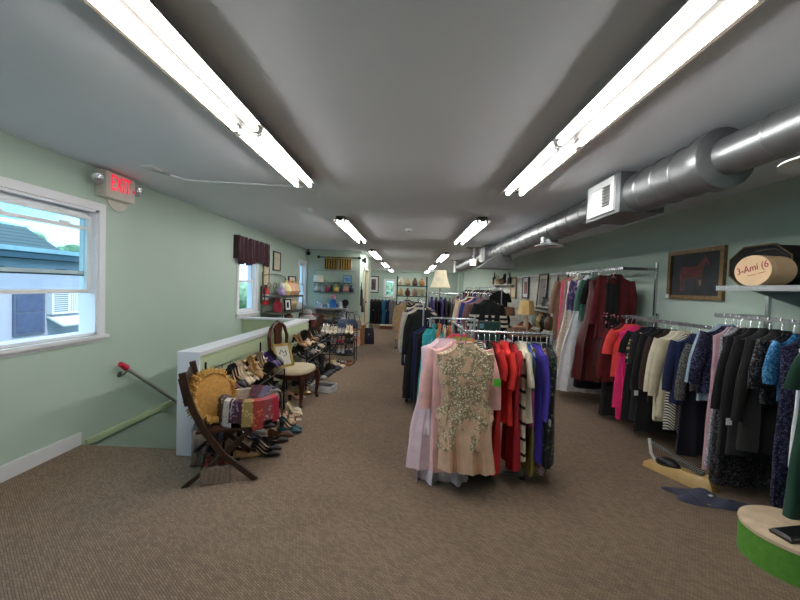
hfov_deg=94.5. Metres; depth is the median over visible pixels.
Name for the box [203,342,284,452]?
shoe rack
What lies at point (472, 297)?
jacket
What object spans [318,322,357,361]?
shoe rack
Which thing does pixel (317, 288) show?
handbag
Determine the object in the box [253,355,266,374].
sandal
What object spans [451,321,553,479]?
rack
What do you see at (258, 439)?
shoe
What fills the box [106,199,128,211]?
wall plate
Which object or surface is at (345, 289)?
handbag
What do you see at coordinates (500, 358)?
dress
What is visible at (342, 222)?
ceiling light
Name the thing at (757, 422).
jacket
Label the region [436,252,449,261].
ceiling light
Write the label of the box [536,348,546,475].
dress
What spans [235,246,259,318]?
window
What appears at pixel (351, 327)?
shoe
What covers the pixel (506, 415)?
blouse
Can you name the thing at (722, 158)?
ventilation duct
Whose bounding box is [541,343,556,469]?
dress
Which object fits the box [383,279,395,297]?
window
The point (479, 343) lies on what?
cardigan
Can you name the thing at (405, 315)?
cardigan
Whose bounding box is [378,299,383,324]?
gown
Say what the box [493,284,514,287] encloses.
shelf
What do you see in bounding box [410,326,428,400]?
gown
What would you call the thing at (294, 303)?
bowl
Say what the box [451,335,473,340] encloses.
dress
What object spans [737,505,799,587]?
plinth
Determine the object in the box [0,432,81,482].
baseboard
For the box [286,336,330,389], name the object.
shoe rack
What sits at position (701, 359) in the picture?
jacket
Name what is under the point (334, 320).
handbag
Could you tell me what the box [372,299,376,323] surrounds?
gown
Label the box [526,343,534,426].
tunic
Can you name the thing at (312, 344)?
boot
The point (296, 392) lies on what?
shoe
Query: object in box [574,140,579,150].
socket
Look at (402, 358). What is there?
dress
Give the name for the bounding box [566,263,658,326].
wall rail
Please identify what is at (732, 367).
coat
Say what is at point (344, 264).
curtain
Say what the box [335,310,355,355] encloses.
stand
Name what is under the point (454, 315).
blouse
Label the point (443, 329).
blouse
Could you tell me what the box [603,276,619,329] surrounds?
dress
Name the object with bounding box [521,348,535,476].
skirt
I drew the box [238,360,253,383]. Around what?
shoe
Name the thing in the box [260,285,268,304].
fire extinguisher
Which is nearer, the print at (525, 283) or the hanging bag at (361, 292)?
the print at (525, 283)
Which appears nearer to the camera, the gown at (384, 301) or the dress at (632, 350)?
the dress at (632, 350)
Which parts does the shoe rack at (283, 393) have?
shelf rod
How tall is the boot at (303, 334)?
0.390 m
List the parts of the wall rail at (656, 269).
arm, rail, arm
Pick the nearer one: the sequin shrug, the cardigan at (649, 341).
the sequin shrug
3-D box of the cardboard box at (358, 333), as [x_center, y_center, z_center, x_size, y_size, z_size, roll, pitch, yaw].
[-1.095,0.969,9.365,0.146,0.384,0.126,2,2,1]
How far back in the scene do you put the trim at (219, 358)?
3.93 m
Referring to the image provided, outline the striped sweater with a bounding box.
[467,300,507,339]
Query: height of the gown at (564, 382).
1.654 m
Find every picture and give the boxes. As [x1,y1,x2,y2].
[263,263,269,287]
[272,251,280,271]
[272,343,293,368]
[284,299,291,310]
[288,276,295,283]
[343,275,351,283]
[370,276,378,292]
[510,277,516,298]
[522,277,529,298]
[535,273,548,309]
[557,274,568,280]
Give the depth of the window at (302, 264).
10.28 m
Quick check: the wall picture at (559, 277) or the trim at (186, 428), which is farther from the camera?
the wall picture at (559, 277)
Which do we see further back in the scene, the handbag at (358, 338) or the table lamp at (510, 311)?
the handbag at (358, 338)
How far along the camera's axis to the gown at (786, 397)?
2.37 m
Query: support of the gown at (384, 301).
hanging from the clothes hanger
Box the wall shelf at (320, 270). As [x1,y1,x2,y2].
[314,270,354,293]
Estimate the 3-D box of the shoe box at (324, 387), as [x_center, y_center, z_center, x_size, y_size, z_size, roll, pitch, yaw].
[-1.091,1.248,5.290,0.320,0.090,0.240,2,2,13]
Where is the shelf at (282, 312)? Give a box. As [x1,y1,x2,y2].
[261,309,302,314]
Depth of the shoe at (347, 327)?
7.34 m
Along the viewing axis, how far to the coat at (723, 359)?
2.77 m
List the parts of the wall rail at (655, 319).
arm, rail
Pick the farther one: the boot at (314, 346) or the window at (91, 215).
the boot at (314, 346)
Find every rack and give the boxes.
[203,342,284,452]
[261,272,302,317]
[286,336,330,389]
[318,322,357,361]
[405,298,424,401]
[428,292,462,306]
[429,317,475,339]
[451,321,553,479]
[459,292,491,297]
[479,287,502,344]
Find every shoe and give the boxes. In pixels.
[225,364,246,387]
[228,362,248,386]
[230,361,250,384]
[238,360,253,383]
[239,430,262,439]
[245,356,262,378]
[247,355,262,374]
[251,442,279,456]
[254,352,262,368]
[254,435,281,449]
[256,351,264,365]
[261,436,288,444]
[263,423,275,427]
[264,354,278,367]
[265,352,280,366]
[267,378,279,391]
[268,377,281,389]
[277,426,301,432]
[279,416,301,429]
[285,402,302,414]
[288,391,305,400]
[292,334,306,346]
[292,346,305,358]
[294,345,309,357]
[294,390,311,394]
[295,333,309,345]
[307,329,318,340]
[314,326,324,336]
[325,323,329,333]
[325,364,338,370]
[345,324,349,333]
[349,324,352,333]
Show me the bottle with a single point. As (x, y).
(509, 280)
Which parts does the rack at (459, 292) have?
rail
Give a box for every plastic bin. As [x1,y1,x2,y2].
[190,432,222,464]
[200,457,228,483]
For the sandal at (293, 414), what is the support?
on the floor
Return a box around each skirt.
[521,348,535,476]
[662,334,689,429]
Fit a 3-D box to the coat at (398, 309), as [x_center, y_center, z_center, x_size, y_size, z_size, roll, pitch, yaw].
[0.102,0.529,9.209,0.589,0.948,0.170,2,2,-3]
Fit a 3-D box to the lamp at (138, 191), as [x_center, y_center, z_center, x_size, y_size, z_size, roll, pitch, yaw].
[-2.699,-1.105,3.779,0.084,0.100,0.120,2,2,1]
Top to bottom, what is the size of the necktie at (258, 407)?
0.236 m
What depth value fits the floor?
2.34 m
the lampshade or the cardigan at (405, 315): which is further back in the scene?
the lampshade
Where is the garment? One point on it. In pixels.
(695, 496)
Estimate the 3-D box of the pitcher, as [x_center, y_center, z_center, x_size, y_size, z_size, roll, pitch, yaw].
[3.077,0.033,7.881,0.158,0.200,0.158,0,3,-44]
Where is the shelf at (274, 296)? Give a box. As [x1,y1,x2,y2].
[261,295,302,297]
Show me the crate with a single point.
(382, 326)
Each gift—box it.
[283,280,291,295]
[288,281,294,294]
[291,281,298,294]
[295,281,300,294]
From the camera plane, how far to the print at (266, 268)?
7.46 m
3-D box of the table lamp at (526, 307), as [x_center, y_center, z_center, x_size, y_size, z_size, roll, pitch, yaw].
[2.204,0.284,6.460,0.286,0.610,0.286,3,2,24]
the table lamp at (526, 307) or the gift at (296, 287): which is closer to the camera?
the table lamp at (526, 307)
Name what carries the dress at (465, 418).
hanging from the clothes hanger
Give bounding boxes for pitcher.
[540,297,546,305]
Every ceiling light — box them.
[83,0,316,187]
[332,216,366,242]
[367,249,380,259]
[381,261,389,266]
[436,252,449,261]
[453,217,490,244]
[501,0,765,196]
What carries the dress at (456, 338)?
hanging from the clothes hanger
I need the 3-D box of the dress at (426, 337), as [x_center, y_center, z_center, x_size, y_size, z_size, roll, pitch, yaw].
[0.346,0.744,4.239,0.290,0.833,0.128,2,2,2]
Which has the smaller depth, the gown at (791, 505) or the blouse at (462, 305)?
the gown at (791, 505)
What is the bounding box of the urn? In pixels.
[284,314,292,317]
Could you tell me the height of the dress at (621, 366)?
1.042 m
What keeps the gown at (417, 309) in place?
hanging from the clothes hanger
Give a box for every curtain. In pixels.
[325,256,337,269]
[339,257,350,269]
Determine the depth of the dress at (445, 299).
6.70 m
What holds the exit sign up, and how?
attached to the wall at (170, 272)
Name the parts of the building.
pane, pane, lattice panel, lattice panel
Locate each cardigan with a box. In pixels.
[398,308,436,352]
[474,339,482,348]
[596,323,630,381]
[638,329,677,401]
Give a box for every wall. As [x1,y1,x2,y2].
[0,131,306,465]
[191,319,307,466]
[370,270,457,305]
[463,175,799,351]
[491,270,579,345]
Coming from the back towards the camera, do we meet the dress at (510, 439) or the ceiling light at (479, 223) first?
the ceiling light at (479, 223)
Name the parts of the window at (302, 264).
sash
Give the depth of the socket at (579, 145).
2.26 m
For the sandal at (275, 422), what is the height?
0.116 m
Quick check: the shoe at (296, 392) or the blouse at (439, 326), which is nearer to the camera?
the blouse at (439, 326)
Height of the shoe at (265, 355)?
0.164 m
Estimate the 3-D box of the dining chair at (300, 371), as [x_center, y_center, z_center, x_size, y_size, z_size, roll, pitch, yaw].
[-1.371,0.788,4.764,0.550,1.044,0.579,2,2,9]
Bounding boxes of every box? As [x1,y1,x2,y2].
[309,381,337,393]
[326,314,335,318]
[353,324,364,344]
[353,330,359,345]
[728,243,799,285]
[734,248,797,285]
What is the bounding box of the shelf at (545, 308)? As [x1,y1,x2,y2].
[535,306,548,311]
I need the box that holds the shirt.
[684,324,735,400]
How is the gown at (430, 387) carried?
hanging from the clothes hanger
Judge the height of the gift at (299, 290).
0.310 m
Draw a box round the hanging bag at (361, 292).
[360,282,362,305]
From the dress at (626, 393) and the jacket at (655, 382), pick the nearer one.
the jacket at (655, 382)
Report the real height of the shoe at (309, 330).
0.183 m
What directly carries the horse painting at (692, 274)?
attached to the wall at (770, 213)
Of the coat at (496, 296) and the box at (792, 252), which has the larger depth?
the coat at (496, 296)
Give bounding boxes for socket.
[232,122,238,132]
[236,126,242,135]
[256,127,261,136]
[554,141,559,149]
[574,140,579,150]
[577,137,583,147]
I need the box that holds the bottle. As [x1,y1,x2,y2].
[507,273,511,283]
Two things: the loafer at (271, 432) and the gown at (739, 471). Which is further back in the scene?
the loafer at (271, 432)
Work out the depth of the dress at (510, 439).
2.83 m
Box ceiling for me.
[0,0,799,272]
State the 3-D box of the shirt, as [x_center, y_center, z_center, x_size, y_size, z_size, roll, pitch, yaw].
[2.668,0.523,3.057,0.580,0.657,0.095,3,2,4]
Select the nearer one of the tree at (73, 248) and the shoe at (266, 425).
the shoe at (266, 425)
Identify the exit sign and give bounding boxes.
[90,169,141,203]
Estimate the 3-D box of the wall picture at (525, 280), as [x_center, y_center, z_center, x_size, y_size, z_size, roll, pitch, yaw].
[3.228,-0.315,9.518,0.030,0.550,0.500,2,2,1]
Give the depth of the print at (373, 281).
22.01 m
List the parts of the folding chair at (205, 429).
panel, crossed leg, crossed leg, post, seat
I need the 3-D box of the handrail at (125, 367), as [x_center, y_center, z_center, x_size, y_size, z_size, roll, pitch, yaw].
[-2.787,1.549,5.003,0.107,1.962,2.661,2,2,1]
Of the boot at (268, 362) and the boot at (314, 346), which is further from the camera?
the boot at (314, 346)
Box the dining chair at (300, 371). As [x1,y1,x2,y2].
[267,320,320,407]
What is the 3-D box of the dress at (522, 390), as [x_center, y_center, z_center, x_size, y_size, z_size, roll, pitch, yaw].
[0.949,0.795,2.997,0.074,0.892,0.418,2,2,0]
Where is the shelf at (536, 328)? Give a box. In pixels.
[532,327,551,332]
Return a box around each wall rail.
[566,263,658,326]
[621,313,771,329]
[714,296,799,327]
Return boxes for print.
[265,266,267,283]
[275,256,278,265]
[371,279,375,289]
[524,282,526,293]
[538,278,546,303]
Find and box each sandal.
[243,359,259,379]
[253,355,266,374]
[272,419,295,424]
[279,410,299,417]
[279,413,301,420]
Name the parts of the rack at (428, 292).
rail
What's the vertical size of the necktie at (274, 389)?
0.206 m
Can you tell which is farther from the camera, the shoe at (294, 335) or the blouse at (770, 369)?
the shoe at (294, 335)
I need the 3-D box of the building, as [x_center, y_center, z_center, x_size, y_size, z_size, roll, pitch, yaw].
[-7.324,1.596,5.736,3.408,4.930,7.200,2,2,1]
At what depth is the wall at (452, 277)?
21.97 m
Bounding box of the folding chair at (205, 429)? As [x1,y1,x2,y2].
[178,360,257,488]
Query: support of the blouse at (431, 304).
hanging from the clothes hanger
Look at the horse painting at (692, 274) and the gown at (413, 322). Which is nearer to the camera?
the horse painting at (692, 274)
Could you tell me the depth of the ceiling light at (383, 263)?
14.94 m
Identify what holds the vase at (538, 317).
on the shelf at (536, 328)
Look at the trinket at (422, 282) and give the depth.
10.47 m
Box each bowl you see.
[291,299,297,309]
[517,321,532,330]
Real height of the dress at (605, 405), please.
1.112 m
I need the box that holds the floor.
[0,323,799,599]
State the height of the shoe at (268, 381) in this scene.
0.164 m
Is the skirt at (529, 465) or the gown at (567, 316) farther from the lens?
the gown at (567, 316)
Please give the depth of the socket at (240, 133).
2.27 m
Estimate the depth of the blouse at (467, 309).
5.41 m
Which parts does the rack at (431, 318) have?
rail, post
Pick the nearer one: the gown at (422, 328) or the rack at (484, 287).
the gown at (422, 328)
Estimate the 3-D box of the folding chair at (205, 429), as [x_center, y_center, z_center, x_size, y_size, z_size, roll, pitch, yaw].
[-1.403,0.933,2.922,0.549,0.850,0.448,1,2,-21]
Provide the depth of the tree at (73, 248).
21.74 m
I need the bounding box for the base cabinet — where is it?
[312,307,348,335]
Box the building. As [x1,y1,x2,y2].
[0,244,78,341]
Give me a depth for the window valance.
6.52 m
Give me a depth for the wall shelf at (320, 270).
10.36 m
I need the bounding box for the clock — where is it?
[342,299,348,307]
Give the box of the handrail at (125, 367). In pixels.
[117,362,176,403]
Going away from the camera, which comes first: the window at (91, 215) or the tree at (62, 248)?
the window at (91, 215)
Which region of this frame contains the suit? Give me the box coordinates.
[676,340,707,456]
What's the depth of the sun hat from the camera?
8.55 m
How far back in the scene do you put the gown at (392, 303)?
14.00 m
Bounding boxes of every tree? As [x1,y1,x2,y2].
[34,232,68,250]
[63,244,78,251]
[239,282,246,308]
[386,281,392,294]
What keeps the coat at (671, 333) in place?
hanging from the clothes hanger
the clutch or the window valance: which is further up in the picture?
the window valance
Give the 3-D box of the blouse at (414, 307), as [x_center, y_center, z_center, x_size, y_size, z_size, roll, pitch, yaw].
[0.277,0.518,5.393,0.610,0.827,0.101,2,2,-4]
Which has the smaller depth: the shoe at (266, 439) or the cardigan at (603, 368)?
the shoe at (266, 439)
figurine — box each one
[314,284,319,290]
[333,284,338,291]
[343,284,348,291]
[539,316,543,332]
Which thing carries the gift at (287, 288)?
on the rack at (282, 312)
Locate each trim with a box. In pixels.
[84,397,176,444]
[176,317,308,455]
[199,323,308,445]
[457,272,463,295]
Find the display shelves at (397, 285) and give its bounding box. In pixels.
[395,276,427,340]
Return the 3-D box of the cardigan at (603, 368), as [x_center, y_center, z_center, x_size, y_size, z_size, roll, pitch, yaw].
[2.629,0.625,4.348,0.609,0.709,0.096,2,2,4]
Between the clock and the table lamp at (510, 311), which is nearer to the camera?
the table lamp at (510, 311)
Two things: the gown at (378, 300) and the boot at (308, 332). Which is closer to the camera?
the boot at (308, 332)
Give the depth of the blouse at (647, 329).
3.93 m
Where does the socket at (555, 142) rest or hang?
attached to the ceiling light at (697, 24)
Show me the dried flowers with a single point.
(422, 290)
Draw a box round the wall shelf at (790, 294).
[716,285,799,307]
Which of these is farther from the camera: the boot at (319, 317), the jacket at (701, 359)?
the boot at (319, 317)
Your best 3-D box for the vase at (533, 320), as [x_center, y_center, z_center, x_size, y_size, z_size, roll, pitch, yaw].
[3.064,0.424,8.324,0.200,0.350,0.200,2,2,1]
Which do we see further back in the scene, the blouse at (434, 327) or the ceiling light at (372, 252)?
the ceiling light at (372, 252)
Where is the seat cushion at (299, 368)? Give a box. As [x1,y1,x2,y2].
[273,362,315,375]
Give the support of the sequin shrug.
hanging from the clothes hanger
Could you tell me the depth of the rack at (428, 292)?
6.88 m
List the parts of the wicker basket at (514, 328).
lid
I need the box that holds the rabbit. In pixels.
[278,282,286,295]
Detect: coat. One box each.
[392,302,408,339]
[488,290,511,315]
[548,277,568,339]
[631,328,676,433]
[643,331,684,420]
[710,328,768,456]
[719,329,779,460]
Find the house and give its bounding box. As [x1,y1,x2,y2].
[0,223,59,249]
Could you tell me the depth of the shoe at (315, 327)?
6.41 m
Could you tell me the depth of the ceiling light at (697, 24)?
1.55 m
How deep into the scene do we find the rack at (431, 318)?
4.39 m
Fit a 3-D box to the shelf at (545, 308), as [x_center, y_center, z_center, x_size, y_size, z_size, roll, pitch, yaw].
[3.066,0.199,7.687,0.260,0.120,0.800,2,2,1]
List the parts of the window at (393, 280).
sash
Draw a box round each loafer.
[228,445,250,455]
[233,450,262,460]
[245,429,265,433]
[268,350,283,364]
[268,429,293,437]
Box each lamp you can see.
[90,172,104,183]
[135,187,141,196]
[430,270,449,299]
[505,306,514,327]
[517,300,534,331]
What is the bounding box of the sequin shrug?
[747,333,799,406]
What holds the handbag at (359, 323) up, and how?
hanging from the stand at (347, 353)
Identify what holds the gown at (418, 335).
hanging from the clothes hanger
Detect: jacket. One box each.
[456,297,474,322]
[589,274,636,337]
[648,332,693,417]
[674,343,696,400]
[688,326,730,392]
[730,330,792,455]
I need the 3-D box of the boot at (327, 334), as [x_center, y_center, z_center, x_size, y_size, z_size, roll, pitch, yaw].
[-1.444,0.835,7.355,0.089,0.390,0.240,2,2,-2]
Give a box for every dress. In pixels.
[401,307,413,365]
[417,328,442,396]
[434,298,437,314]
[436,343,494,475]
[443,298,448,327]
[446,325,451,336]
[446,333,483,343]
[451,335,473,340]
[452,337,484,348]
[486,341,494,478]
[491,341,507,475]
[501,342,522,471]
[515,342,525,461]
[531,343,550,464]
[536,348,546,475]
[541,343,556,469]
[557,277,570,331]
[566,276,584,317]
[598,324,619,415]
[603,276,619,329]
[612,326,642,419]
[618,327,645,422]
[628,328,656,421]
[787,349,799,466]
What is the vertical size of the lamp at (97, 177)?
0.101 m
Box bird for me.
[498,273,505,283]
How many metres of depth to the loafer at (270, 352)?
4.36 m
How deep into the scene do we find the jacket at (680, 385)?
3.18 m
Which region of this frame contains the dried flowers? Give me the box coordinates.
[414,288,425,295]
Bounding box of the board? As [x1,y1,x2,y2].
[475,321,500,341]
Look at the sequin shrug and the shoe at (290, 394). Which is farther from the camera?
the shoe at (290, 394)
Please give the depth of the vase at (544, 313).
7.74 m
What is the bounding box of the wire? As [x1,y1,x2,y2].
[140,165,303,187]
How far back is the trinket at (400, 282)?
10.48 m
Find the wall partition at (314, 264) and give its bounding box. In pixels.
[305,249,370,329]
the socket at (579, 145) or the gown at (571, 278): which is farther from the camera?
the gown at (571, 278)
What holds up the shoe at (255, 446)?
on the floor
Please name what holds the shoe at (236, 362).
on the shoe rack at (283, 393)
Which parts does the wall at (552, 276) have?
rail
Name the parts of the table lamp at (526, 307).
lamp shade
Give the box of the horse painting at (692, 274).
[665,245,727,300]
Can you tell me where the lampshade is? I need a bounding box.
[313,275,323,282]
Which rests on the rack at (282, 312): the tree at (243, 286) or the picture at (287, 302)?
the picture at (287, 302)
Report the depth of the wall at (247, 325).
5.62 m
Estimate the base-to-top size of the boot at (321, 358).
0.330 m
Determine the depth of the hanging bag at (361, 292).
10.57 m
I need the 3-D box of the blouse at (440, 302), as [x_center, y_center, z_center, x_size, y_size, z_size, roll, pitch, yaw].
[0.768,0.257,6.887,0.100,0.624,0.560,2,1,-2]
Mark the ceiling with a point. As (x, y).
(417, 115)
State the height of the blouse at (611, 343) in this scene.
0.627 m
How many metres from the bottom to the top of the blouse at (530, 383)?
0.604 m
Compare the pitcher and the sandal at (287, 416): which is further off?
the pitcher
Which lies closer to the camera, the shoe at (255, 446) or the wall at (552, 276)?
the shoe at (255, 446)
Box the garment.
[661,486,749,510]
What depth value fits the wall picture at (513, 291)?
10.55 m
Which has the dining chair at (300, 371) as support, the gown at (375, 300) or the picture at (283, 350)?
the picture at (283, 350)
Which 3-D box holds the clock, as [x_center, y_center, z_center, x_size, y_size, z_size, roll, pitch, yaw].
[-1.505,0.099,10.178,0.200,0.240,0.120,2,2,1]
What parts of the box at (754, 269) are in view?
lid, cord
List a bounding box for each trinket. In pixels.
[398,277,403,284]
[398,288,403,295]
[405,278,410,285]
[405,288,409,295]
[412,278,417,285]
[412,288,416,295]
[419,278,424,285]
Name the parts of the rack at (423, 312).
post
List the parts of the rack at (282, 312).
post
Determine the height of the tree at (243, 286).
5.013 m
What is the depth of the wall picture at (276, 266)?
8.00 m
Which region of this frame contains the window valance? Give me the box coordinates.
[233,235,269,266]
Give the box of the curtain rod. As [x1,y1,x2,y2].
[317,255,360,259]
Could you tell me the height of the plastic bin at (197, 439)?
0.300 m
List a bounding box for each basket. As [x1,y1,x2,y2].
[234,387,278,421]
[511,326,526,334]
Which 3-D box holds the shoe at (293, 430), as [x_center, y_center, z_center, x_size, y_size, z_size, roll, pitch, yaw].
[-1.115,1.313,3.732,0.246,0.056,0.080,2,2,-4]
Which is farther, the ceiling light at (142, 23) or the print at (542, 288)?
the print at (542, 288)
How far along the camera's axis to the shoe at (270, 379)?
4.37 m
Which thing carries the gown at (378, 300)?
hanging from the clothes hanger
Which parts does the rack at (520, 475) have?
post, rail, rail, post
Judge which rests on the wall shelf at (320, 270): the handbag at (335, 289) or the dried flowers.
the handbag at (335, 289)
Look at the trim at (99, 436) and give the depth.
3.83 m
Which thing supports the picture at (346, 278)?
on the wall shelf at (320, 270)
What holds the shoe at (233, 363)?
on the shoe rack at (283, 393)
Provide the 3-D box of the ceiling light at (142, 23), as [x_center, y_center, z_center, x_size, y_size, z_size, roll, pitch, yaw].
[-0.930,-1.061,2.261,0.236,0.092,2.440,2,2,1]
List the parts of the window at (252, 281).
sash, sill, sash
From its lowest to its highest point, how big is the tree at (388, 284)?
5.455 m
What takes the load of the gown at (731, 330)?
hanging from the clothes hanger
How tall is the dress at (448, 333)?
0.915 m
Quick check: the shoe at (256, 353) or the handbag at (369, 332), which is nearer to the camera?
the shoe at (256, 353)
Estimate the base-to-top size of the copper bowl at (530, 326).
0.180 m
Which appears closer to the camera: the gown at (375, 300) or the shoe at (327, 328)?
the shoe at (327, 328)
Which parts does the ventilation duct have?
register frame, register frame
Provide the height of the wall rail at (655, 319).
0.800 m
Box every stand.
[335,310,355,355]
[643,438,719,493]
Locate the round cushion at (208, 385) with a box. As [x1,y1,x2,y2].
[182,367,238,424]
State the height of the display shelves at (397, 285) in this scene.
1.850 m
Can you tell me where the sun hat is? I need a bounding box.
[298,309,316,319]
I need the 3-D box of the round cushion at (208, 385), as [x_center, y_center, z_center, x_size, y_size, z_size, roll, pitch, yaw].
[-1.465,0.747,2.893,0.244,0.449,0.439,3,2,23]
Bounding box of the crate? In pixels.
[380,324,392,329]
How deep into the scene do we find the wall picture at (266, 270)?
7.46 m
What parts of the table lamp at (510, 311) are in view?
lamp shade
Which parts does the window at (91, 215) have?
storm rail, sash, meeting rail, sash, sill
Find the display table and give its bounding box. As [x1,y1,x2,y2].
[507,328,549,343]
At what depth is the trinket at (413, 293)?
10.54 m
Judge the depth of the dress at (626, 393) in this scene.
4.05 m
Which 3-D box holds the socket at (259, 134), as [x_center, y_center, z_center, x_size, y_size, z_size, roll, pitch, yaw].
[-0.868,-1.039,2.283,0.026,0.052,0.032,2,2,1]
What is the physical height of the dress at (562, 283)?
1.025 m
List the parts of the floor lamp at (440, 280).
lamp shade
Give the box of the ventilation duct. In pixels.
[455,101,799,271]
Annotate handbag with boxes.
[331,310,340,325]
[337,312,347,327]
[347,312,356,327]
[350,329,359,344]
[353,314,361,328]
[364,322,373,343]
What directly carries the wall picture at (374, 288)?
attached to the wall at (452, 277)
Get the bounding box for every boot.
[253,363,273,384]
[262,361,275,384]
[292,380,308,385]
[294,331,309,356]
[298,330,311,355]
[307,343,315,365]
[308,342,319,365]
[315,314,324,335]
[318,355,332,374]
[324,333,329,352]
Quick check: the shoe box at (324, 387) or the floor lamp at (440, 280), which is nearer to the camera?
the shoe box at (324, 387)
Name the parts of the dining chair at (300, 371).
seat rail, leg, leg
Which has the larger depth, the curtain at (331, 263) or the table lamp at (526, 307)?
the curtain at (331, 263)
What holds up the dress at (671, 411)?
hanging from the clothes hanger
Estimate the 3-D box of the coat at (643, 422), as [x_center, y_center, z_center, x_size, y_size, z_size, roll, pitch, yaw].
[2.661,0.830,3.785,0.609,1.082,0.086,2,2,-3]
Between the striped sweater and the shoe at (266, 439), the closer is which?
the shoe at (266, 439)
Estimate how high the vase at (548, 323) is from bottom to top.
0.350 m
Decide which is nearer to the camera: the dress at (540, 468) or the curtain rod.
the dress at (540, 468)
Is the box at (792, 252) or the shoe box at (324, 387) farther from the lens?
the shoe box at (324, 387)
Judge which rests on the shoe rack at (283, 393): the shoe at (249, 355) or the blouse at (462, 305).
the shoe at (249, 355)
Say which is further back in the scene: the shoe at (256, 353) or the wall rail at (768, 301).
the shoe at (256, 353)
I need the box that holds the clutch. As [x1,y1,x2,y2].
[768,525,799,543]
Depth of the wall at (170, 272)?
3.91 m
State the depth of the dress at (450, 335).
3.22 m
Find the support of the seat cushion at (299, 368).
on the dining chair at (300, 371)
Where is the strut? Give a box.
[466,246,480,265]
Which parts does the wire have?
junction plate, cord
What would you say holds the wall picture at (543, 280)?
attached to the wall at (552, 276)
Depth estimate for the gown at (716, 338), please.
2.97 m
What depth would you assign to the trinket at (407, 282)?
10.48 m
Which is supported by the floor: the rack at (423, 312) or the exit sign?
the rack at (423, 312)
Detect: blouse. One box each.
[398,307,434,360]
[429,297,434,309]
[431,323,435,342]
[436,323,441,337]
[438,297,443,326]
[442,324,445,337]
[447,298,451,325]
[451,297,471,325]
[452,297,456,314]
[457,298,476,323]
[461,298,498,344]
[469,325,473,338]
[500,340,516,425]
[518,341,534,423]
[573,275,597,320]
[602,324,638,376]
[625,327,658,389]
[662,334,696,404]
[762,335,799,401]
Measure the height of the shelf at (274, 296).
0.045 m
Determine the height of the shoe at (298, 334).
0.183 m
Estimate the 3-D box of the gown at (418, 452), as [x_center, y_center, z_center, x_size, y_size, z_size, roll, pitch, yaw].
[0.350,0.872,2.919,0.573,1.141,0.250,2,2,4]
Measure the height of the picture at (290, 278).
0.360 m
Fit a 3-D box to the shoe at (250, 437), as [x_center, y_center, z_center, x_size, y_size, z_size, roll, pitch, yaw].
[-1.427,1.277,3.530,0.243,0.119,0.080,2,2,-10]
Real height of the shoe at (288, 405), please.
0.119 m
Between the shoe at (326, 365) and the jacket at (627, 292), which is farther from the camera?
the shoe at (326, 365)
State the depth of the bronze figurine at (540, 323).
6.34 m
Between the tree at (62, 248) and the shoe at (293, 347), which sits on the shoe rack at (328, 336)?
the shoe at (293, 347)
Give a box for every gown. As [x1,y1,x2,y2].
[369,299,373,323]
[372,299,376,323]
[375,299,380,323]
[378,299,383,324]
[382,300,386,323]
[385,300,390,323]
[388,300,395,323]
[402,309,419,390]
[402,310,441,398]
[406,338,478,486]
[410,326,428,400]
[413,327,446,411]
[419,341,500,473]
[555,277,574,348]
[555,277,581,371]
[556,276,600,393]
[571,275,609,382]
[573,278,601,388]
[702,327,747,469]
[704,327,738,465]
[708,328,771,487]
[769,339,799,508]
[782,352,799,519]
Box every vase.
[531,311,539,326]
[536,312,542,327]
[540,312,546,328]
[544,313,552,330]
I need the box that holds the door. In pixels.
[363,267,368,327]
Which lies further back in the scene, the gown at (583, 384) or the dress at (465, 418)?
the gown at (583, 384)
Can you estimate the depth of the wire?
3.64 m
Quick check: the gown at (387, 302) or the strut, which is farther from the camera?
the gown at (387, 302)
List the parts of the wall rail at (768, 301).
arm, rail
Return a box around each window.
[0,176,109,358]
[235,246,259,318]
[297,259,306,308]
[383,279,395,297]

